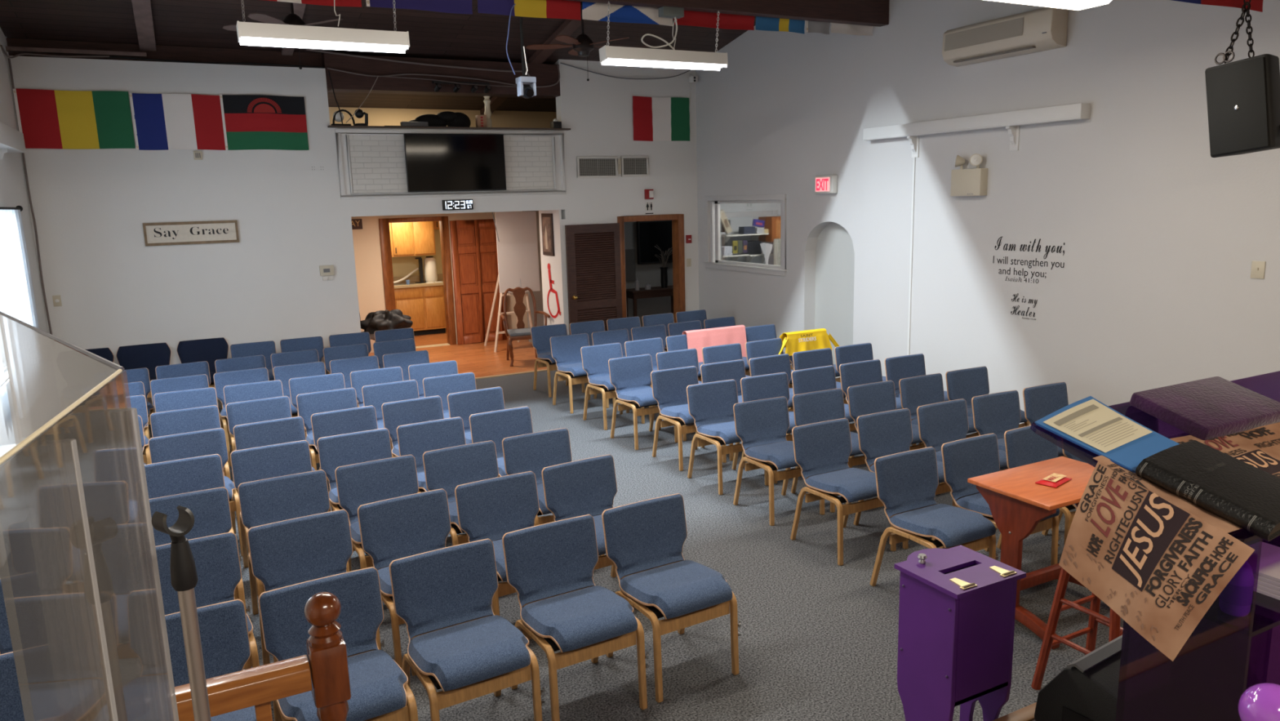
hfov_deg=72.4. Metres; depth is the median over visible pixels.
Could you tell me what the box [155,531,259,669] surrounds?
upholstered chair
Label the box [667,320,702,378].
upholstered chair
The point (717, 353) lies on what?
upholstered chair
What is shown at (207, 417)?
upholstered chair
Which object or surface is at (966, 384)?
upholstered chair
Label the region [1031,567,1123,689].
stool
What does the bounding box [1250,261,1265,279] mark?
light switch
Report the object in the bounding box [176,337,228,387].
chair
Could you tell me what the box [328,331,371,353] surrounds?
upholstered chair
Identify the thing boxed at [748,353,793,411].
upholstered chair
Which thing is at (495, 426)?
upholstered chair
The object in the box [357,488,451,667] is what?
upholstered chair
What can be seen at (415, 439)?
upholstered chair
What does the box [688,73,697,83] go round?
security camera
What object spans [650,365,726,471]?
upholstered chair
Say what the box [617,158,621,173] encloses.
connector
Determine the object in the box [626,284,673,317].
side table
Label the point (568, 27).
beam
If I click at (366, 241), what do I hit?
wall
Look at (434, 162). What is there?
television
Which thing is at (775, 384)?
upholstered chair
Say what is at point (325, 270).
thermostat
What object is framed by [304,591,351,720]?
newel post
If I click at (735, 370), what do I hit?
upholstered chair
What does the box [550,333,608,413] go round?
upholstered chair
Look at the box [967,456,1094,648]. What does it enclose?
table
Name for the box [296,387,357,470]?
upholstered chair
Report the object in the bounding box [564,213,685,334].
door
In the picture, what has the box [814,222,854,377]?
wall
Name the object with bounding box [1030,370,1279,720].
pulpit
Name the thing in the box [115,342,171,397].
chair
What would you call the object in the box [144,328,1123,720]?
floor
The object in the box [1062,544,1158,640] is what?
print
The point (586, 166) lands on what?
grille
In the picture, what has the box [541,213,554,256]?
framed picture
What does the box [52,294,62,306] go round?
dimmer switch
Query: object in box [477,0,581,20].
flag
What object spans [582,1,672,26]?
flag
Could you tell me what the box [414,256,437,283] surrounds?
dispenser
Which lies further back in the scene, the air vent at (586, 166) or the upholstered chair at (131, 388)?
the air vent at (586, 166)
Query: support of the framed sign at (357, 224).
attached to the wall at (366, 241)
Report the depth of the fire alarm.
12.55 m
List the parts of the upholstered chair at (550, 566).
leg, rail, leg, backrest, seat, leg, leg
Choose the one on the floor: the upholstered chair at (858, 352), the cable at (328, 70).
the upholstered chair at (858, 352)
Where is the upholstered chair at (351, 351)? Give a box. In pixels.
[323,343,368,373]
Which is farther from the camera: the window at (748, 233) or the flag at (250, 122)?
the window at (748, 233)
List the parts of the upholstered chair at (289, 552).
leg, backrest, leg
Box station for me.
[685,235,691,243]
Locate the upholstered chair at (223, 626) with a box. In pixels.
[164,599,256,720]
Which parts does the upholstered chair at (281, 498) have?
leg, leg, backrest, leg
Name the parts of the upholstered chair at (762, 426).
leg, rail, backrest, leg, seat, leg, leg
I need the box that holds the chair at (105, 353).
[85,347,114,362]
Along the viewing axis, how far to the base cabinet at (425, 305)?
15.57 m
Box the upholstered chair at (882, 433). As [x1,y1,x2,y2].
[853,408,959,548]
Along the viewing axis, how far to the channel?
9.29 m
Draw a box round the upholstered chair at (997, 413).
[971,390,1065,457]
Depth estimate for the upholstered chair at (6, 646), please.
3.73 m
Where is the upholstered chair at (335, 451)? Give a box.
[316,427,392,511]
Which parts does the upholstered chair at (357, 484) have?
leg, seat, leg, backrest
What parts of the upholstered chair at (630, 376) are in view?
leg, rail, backrest, leg, seat, leg, leg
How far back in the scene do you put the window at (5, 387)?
7.41 m
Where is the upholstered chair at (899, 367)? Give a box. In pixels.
[884,353,949,444]
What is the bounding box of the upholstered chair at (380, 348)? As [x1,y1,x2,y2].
[373,338,416,368]
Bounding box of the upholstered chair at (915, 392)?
[898,373,978,484]
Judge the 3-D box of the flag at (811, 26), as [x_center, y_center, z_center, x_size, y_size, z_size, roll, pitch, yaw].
[1.846,-3.633,9.056,0.323,0.469,0.032,-7,12,-27]
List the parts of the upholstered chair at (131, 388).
backrest, leg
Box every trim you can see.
[5,46,146,57]
[327,125,570,130]
[334,128,565,199]
[415,342,449,348]
[475,368,546,379]
[992,702,1036,720]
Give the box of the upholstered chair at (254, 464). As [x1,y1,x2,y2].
[230,440,312,595]
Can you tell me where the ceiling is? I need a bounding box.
[0,0,755,111]
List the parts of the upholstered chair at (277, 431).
backrest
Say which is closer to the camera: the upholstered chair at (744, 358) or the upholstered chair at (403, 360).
the upholstered chair at (403, 360)
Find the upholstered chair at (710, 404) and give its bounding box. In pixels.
[686,379,768,494]
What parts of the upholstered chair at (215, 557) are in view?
backrest, seat, leg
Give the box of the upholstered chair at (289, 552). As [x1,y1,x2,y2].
[247,509,384,664]
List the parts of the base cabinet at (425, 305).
drawer, door, drawer, door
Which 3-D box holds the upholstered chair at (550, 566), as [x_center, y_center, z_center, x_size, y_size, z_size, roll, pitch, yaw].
[-0.294,1.216,4.072,0.496,0.798,0.568,-8,12,-29]
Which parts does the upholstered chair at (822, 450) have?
leg, rail, backrest, leg, seat, leg, leg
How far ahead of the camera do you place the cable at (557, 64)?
10.97 m
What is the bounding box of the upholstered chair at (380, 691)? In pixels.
[258,566,417,720]
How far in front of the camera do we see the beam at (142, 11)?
9.00 m
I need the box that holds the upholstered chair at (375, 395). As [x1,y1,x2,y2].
[361,379,418,448]
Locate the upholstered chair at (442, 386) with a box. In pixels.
[422,372,476,418]
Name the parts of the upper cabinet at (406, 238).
door, door, door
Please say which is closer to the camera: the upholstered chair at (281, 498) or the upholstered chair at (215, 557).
the upholstered chair at (215, 557)
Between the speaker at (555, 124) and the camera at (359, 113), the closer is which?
the camera at (359, 113)
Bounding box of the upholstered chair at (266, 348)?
[230,340,275,380]
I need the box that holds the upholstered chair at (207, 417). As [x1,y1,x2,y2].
[150,404,235,514]
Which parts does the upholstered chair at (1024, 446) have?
leg, backrest, leg, leg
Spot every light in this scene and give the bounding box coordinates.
[236,0,409,53]
[599,1,728,71]
[950,153,987,195]
[986,0,1111,10]
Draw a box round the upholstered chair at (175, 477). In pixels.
[144,453,240,560]
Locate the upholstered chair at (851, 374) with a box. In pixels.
[839,359,915,445]
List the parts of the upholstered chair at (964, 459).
backrest, leg, leg, seat, leg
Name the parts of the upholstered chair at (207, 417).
backrest, leg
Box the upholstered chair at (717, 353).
[702,342,750,377]
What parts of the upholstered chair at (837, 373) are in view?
backrest, seat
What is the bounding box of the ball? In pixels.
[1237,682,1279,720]
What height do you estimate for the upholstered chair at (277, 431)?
0.798 m
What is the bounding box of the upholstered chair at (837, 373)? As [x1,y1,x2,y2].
[785,337,840,385]
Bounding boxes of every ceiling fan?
[222,2,343,69]
[525,1,628,80]
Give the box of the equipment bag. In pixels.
[408,111,471,127]
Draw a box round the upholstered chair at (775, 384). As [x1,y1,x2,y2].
[740,372,795,483]
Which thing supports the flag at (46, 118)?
attached to the wall at (91, 207)
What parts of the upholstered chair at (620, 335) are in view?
backrest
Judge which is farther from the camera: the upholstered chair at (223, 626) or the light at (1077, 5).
the light at (1077, 5)
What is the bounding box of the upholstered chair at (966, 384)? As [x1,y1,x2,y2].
[945,366,1029,427]
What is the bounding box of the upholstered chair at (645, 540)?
[601,493,741,702]
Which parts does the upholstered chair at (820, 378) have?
backrest, seat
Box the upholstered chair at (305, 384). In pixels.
[288,373,345,436]
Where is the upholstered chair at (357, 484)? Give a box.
[334,454,418,571]
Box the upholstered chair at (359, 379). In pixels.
[350,366,403,407]
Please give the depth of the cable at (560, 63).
12.08 m
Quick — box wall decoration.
[546,263,560,318]
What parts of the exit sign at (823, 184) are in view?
panel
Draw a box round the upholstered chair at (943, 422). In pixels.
[916,398,1008,471]
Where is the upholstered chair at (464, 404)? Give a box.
[447,386,505,444]
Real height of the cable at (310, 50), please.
0.328 m
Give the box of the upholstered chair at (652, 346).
[624,337,663,419]
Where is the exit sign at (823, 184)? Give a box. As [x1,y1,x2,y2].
[814,174,837,193]
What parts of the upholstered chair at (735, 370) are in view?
backrest, leg, seat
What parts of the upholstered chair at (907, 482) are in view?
leg, rail, backrest, leg, seat, leg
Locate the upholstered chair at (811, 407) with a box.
[791,387,877,512]
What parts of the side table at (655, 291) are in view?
leg, leg, leg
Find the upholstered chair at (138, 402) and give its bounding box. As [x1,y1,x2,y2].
[125,395,151,464]
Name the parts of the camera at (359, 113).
arm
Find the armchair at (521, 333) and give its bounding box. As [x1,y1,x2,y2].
[500,286,550,366]
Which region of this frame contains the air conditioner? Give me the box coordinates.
[942,7,1068,66]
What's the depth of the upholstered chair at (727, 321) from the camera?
11.09 m
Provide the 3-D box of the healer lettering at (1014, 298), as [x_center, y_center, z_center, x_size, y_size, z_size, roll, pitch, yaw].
[3.565,-0.503,8.115,0.001,0.230,0.285,-7,12,-27]
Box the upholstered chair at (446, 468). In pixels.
[422,440,498,546]
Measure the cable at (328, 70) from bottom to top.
0.622 m
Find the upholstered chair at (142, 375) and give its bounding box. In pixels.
[122,367,154,424]
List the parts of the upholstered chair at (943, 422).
backrest, seat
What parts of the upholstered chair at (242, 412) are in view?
backrest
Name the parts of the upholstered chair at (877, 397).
backrest, seat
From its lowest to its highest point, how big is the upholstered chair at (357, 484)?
0.798 m
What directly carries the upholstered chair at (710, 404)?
on the floor
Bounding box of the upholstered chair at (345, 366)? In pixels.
[329,355,378,407]
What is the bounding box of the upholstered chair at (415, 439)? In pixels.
[396,416,466,493]
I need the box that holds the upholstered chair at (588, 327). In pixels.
[569,320,604,385]
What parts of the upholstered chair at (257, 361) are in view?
backrest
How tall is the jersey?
0.242 m
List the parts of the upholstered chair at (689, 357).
backrest, leg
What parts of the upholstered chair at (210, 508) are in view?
backrest, leg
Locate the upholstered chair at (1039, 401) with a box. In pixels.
[1022,382,1068,425]
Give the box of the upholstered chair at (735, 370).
[700,359,746,460]
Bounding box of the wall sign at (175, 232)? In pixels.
[142,220,239,246]
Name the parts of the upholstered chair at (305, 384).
backrest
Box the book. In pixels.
[1135,440,1279,541]
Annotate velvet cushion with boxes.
[1129,376,1279,439]
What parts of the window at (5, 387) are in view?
frame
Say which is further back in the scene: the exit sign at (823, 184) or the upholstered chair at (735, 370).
the exit sign at (823, 184)
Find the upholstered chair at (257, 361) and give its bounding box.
[214,355,266,444]
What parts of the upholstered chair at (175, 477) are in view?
backrest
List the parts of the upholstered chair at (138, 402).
backrest, seat, leg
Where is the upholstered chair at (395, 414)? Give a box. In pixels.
[381,395,444,457]
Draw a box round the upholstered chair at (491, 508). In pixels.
[454,471,539,615]
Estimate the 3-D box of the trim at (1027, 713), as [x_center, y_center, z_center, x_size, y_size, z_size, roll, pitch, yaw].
[1.665,1.147,3.109,8.250,0.036,0.060,-7,12,-27]
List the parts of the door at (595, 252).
knob, louver panel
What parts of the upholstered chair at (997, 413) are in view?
backrest, seat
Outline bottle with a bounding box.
[635,277,639,290]
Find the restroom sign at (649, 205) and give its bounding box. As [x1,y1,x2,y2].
[644,201,653,213]
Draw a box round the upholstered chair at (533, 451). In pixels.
[502,427,604,555]
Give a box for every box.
[475,115,486,127]
[640,6,684,49]
[894,545,1026,720]
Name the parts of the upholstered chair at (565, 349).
leg, leg, backrest, seat, rail, leg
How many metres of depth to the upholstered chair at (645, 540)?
4.33 m
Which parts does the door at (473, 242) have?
panel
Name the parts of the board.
cord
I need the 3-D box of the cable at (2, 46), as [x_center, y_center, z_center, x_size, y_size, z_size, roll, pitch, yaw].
[-6.086,-3.170,9.094,0.960,0.095,0.232,-11,14,-43]
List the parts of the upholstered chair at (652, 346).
backrest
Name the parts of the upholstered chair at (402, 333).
backrest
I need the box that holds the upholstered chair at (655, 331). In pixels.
[631,324,666,351]
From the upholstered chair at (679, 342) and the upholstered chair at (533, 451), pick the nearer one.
the upholstered chair at (533, 451)
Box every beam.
[131,0,156,51]
[280,2,306,55]
[480,10,586,115]
[565,0,888,26]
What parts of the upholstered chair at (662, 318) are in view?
backrest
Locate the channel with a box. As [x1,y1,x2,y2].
[906,157,915,355]
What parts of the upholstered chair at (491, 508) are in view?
leg, backrest, seat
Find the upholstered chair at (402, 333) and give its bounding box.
[374,327,414,368]
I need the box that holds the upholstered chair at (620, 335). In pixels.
[591,328,629,405]
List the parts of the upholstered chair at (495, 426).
backrest, seat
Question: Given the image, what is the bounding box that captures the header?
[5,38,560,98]
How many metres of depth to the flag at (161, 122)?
9.72 m
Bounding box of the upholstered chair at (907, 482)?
[870,446,998,586]
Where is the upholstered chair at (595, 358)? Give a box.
[580,342,644,430]
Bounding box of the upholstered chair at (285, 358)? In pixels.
[271,349,319,376]
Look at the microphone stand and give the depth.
0.83 m
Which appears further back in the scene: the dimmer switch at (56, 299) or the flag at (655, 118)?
the flag at (655, 118)
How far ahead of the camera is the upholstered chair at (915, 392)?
7.28 m
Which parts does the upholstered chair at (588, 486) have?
backrest, seat, leg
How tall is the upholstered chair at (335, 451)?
0.798 m
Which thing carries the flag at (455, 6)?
hanging from the beam at (859, 12)
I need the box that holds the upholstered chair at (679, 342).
[666,333,703,381]
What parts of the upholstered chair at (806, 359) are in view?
backrest, seat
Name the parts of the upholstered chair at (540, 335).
leg, seat, leg, rail, backrest, leg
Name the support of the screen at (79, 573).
on the floor
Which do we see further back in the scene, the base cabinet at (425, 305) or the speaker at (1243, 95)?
the base cabinet at (425, 305)
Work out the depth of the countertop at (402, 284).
15.68 m
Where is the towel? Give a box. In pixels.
[682,324,746,362]
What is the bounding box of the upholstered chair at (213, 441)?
[148,427,242,555]
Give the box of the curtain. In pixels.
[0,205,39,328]
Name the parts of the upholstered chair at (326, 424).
backrest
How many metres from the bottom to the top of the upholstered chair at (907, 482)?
0.798 m
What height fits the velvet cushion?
0.084 m
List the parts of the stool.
leg, leg, leg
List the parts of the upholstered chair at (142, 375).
backrest, seat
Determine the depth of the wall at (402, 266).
16.04 m
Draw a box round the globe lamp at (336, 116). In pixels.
[330,109,355,125]
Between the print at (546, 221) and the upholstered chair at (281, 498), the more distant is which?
the print at (546, 221)
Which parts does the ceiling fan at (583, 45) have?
blade, blade, blade, motor, blade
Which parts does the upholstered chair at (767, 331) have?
backrest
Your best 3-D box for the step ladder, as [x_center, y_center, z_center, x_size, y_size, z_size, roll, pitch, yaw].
[-2.164,-1.083,14.011,0.698,1.776,0.743,-7,12,-27]
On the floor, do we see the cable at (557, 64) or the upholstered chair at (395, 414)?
the upholstered chair at (395, 414)
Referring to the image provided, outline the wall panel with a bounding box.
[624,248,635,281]
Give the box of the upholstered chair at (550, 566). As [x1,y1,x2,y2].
[502,514,648,720]
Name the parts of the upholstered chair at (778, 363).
backrest, seat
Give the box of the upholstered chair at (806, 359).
[792,347,848,404]
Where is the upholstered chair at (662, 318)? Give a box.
[642,312,674,351]
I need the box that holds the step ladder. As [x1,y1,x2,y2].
[484,274,533,351]
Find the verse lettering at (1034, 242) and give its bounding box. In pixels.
[993,236,1064,283]
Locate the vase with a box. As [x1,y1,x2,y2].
[654,244,672,288]
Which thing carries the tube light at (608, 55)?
hanging from the beam at (859, 12)
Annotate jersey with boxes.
[778,328,839,355]
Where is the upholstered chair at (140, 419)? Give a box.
[137,414,145,464]
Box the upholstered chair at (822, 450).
[790,417,896,565]
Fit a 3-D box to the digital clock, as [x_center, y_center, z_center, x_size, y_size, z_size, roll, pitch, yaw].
[-2.359,-2.015,11.315,0.400,0.130,0.028,-7,12,-27]
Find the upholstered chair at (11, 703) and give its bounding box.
[0,651,25,720]
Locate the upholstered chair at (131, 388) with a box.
[124,381,150,439]
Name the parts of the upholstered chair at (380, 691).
leg, leg, backrest, seat, leg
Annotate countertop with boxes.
[393,274,443,288]
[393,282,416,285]
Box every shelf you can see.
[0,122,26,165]
[862,102,1090,157]
[1251,535,1279,636]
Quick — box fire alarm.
[644,189,653,199]
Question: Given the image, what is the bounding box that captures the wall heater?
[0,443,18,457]
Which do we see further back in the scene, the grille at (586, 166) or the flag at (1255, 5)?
the grille at (586, 166)
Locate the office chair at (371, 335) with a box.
[359,312,375,342]
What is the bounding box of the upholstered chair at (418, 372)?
[408,360,457,397]
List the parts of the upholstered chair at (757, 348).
backrest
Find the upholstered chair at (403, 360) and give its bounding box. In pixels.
[382,350,429,380]
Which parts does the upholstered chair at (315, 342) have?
backrest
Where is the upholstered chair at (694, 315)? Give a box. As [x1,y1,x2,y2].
[675,309,706,328]
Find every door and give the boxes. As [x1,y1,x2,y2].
[378,216,506,345]
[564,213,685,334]
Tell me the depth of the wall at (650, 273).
15.34 m
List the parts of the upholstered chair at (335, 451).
seat, leg, backrest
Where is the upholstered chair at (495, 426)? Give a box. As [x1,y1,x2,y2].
[469,405,533,476]
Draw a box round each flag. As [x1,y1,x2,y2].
[13,88,135,149]
[128,93,226,150]
[219,93,308,150]
[262,0,361,7]
[365,0,472,14]
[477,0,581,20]
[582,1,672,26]
[632,96,689,141]
[673,10,754,30]
[755,16,804,34]
[805,20,830,34]
[831,22,873,35]
[1171,0,1262,12]
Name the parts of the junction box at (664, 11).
looped cord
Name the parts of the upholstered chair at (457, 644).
leg, rail, leg, backrest, seat, leg, leg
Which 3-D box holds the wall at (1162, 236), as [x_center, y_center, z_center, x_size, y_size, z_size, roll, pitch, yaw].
[4.306,-1.880,6.527,0.170,5.730,14.970,-7,12,-27]
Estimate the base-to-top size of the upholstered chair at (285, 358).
0.798 m
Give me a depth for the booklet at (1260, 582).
2.22 m
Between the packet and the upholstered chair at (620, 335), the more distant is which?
the upholstered chair at (620, 335)
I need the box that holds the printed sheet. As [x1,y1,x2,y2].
[1043,399,1152,452]
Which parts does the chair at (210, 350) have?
backrest, seat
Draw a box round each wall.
[0,27,48,445]
[5,55,698,413]
[328,106,556,128]
[351,212,528,352]
[391,229,446,327]
[523,210,673,342]
[695,0,1279,425]
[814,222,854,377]
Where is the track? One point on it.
(438, 86)
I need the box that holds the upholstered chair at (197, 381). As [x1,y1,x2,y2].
[150,373,208,406]
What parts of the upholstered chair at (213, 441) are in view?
backrest, seat, leg, leg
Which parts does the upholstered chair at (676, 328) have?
backrest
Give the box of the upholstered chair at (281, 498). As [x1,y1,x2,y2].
[237,469,349,614]
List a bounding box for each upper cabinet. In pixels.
[389,221,435,257]
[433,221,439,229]
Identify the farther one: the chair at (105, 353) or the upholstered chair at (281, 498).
the chair at (105, 353)
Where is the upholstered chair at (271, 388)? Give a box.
[223,379,283,452]
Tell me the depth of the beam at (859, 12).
8.65 m
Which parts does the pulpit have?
panel, panel, panel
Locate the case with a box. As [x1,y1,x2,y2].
[386,121,456,127]
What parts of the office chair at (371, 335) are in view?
seat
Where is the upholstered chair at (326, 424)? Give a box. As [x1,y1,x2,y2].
[311,405,377,479]
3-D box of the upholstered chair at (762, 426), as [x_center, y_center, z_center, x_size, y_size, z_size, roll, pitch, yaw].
[1.040,0.730,6.477,0.496,0.798,0.568,-7,12,-25]
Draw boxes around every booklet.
[1256,587,1279,599]
[1257,574,1279,586]
[1257,579,1279,591]
[1257,583,1279,595]
[1258,542,1279,582]
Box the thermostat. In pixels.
[319,264,334,279]
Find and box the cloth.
[1058,422,1279,661]
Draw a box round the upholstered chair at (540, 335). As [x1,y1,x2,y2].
[530,323,585,397]
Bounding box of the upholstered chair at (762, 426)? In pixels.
[733,395,824,525]
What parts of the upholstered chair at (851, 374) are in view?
backrest, seat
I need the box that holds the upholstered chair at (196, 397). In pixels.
[153,386,217,412]
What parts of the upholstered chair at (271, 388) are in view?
leg, leg, backrest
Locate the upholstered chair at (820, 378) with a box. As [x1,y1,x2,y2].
[791,364,856,431]
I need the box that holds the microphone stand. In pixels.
[151,505,211,720]
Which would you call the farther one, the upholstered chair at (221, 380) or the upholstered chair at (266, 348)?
the upholstered chair at (266, 348)
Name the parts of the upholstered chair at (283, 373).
seat, backrest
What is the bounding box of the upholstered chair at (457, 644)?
[389,537,545,720]
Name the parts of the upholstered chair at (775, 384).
backrest, seat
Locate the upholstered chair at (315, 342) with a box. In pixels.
[280,336,329,374]
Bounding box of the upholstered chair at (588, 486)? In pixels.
[541,453,617,577]
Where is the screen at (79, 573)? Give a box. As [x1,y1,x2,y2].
[0,311,178,720]
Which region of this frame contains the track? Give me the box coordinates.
[431,80,491,93]
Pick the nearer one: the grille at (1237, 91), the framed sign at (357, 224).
the grille at (1237, 91)
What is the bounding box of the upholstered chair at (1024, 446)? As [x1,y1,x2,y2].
[996,425,1077,548]
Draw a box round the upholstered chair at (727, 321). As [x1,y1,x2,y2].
[703,316,735,328]
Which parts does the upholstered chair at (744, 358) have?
seat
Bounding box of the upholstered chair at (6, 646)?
[0,577,13,653]
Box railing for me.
[174,654,312,720]
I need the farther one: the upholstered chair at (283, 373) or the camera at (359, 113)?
the camera at (359, 113)
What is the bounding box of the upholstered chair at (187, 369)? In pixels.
[155,360,210,385]
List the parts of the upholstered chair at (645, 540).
leg, backrest, leg, seat, leg, leg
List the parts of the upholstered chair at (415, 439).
seat, backrest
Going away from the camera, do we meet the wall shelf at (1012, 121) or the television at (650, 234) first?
the wall shelf at (1012, 121)
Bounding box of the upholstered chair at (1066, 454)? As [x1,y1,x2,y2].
[1051,448,1088,530]
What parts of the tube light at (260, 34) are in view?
hanging chain, power cord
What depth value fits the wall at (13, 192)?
8.65 m
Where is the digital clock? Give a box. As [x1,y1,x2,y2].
[441,199,473,210]
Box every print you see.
[542,217,551,252]
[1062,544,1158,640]
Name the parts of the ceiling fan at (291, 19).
blade, blade, motor, blade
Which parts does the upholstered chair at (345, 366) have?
backrest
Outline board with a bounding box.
[492,211,540,294]
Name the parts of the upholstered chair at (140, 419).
backrest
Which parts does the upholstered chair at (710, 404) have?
leg, rail, backrest, leg, seat, leg, leg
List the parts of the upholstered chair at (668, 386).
leg, rail, backrest, leg, seat, leg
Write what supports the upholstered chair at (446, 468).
on the floor
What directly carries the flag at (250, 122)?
attached to the wall at (91, 207)
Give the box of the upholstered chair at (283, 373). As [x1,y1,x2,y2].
[273,361,325,417]
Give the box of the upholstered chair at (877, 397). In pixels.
[847,380,924,467]
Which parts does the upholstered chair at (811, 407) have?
leg, backrest, leg, seat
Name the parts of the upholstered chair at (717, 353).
backrest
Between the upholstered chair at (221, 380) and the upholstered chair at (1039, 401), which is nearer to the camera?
the upholstered chair at (1039, 401)
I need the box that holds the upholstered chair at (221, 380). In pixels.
[213,367,269,466]
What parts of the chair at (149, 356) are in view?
backrest, seat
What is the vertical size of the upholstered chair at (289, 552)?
0.798 m
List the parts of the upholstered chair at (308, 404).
seat, leg, backrest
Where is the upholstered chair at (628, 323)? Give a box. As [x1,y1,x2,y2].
[606,315,640,341]
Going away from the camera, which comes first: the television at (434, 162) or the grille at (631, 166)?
the television at (434, 162)
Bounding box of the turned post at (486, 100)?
[483,96,492,127]
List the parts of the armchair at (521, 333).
arm, post, leg, leg, seat, crest rail, seat frame, post, arm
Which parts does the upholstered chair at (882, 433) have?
leg, backrest, leg, seat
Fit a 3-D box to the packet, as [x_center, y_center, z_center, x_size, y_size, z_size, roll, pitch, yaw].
[2.228,0.640,4.707,0.200,0.020,0.110,-11,14,-41]
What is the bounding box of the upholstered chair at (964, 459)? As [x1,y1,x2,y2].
[939,432,1061,565]
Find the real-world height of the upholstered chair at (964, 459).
0.798 m
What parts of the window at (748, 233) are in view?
pane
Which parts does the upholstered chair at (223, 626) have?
backrest, seat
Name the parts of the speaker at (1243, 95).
hanging chain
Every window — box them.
[0,325,10,399]
[702,194,787,275]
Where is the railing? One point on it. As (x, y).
(258, 686)
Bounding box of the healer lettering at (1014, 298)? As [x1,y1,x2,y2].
[1010,293,1037,319]
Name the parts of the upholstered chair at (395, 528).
seat, leg, backrest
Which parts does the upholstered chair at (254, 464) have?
leg, leg, backrest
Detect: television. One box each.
[403,133,506,191]
[636,220,672,264]
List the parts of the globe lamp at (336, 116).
globe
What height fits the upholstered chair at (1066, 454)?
0.798 m
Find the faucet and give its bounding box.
[393,267,418,283]
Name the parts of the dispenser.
tank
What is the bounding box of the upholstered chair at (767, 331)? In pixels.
[745,324,793,371]
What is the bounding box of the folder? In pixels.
[1034,395,1179,472]
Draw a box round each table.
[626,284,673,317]
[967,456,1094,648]
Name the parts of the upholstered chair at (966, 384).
backrest, seat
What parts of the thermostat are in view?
plate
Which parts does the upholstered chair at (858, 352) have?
backrest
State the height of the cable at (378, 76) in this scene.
0.566 m
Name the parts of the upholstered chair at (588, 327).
backrest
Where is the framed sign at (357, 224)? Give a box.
[351,218,362,229]
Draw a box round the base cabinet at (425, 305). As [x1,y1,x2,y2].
[394,284,446,335]
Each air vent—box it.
[576,156,618,177]
[620,155,649,177]
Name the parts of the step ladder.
rail, rail, rail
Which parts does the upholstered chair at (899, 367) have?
backrest, seat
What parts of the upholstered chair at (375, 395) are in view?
seat, backrest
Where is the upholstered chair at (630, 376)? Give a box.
[608,354,678,449]
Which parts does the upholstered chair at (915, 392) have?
backrest, seat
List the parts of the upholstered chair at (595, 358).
leg, leg, backrest, seat, rail, leg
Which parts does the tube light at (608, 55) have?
hanging chain, power cord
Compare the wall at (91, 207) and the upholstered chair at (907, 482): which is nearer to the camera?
the upholstered chair at (907, 482)
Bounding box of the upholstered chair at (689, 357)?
[656,348,702,440]
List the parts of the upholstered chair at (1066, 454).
leg, backrest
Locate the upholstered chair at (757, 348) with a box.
[745,337,794,387]
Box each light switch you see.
[686,258,691,266]
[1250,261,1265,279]
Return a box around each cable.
[0,44,109,58]
[8,57,52,334]
[109,56,324,68]
[306,48,530,76]
[327,64,559,87]
[328,70,342,124]
[345,75,378,123]
[373,75,516,87]
[506,4,515,75]
[560,62,692,79]
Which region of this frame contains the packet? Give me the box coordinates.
[1035,472,1071,487]
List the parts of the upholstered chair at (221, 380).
leg, seat, leg, backrest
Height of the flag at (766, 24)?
0.481 m
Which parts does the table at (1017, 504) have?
panel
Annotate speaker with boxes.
[550,118,561,128]
[1204,0,1279,157]
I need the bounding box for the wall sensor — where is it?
[193,151,202,159]
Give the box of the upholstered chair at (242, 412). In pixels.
[226,395,292,493]
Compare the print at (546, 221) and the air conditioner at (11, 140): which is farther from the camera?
the print at (546, 221)
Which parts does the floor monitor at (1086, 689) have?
trim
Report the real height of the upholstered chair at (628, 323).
0.798 m
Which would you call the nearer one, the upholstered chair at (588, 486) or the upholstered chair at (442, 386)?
the upholstered chair at (588, 486)
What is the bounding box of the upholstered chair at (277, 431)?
[233,416,315,471]
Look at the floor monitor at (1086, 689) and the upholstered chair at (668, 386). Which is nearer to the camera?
the floor monitor at (1086, 689)
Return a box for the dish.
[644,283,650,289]
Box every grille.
[578,159,616,175]
[623,158,647,174]
[944,17,1023,51]
[1205,56,1268,155]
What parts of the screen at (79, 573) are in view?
panel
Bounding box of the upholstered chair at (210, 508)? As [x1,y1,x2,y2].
[149,486,250,619]
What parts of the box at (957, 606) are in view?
knob, lid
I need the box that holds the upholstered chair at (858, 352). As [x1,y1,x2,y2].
[834,342,886,381]
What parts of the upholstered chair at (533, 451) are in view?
leg, backrest, seat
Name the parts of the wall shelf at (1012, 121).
box shelf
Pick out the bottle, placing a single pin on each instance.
(637, 282)
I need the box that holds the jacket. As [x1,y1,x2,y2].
[360,309,413,340]
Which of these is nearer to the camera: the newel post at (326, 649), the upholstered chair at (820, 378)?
the newel post at (326, 649)
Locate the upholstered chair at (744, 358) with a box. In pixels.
[742,356,750,375]
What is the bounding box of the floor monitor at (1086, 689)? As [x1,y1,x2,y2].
[1034,635,1122,720]
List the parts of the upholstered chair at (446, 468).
leg, seat, backrest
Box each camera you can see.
[353,109,368,125]
[515,16,536,98]
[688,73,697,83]
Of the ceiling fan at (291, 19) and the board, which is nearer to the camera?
the ceiling fan at (291, 19)
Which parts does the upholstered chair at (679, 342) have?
backrest, seat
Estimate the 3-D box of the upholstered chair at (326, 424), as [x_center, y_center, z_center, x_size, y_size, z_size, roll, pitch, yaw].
[-2.117,0.804,6.544,0.496,0.798,0.568,-8,12,-31]

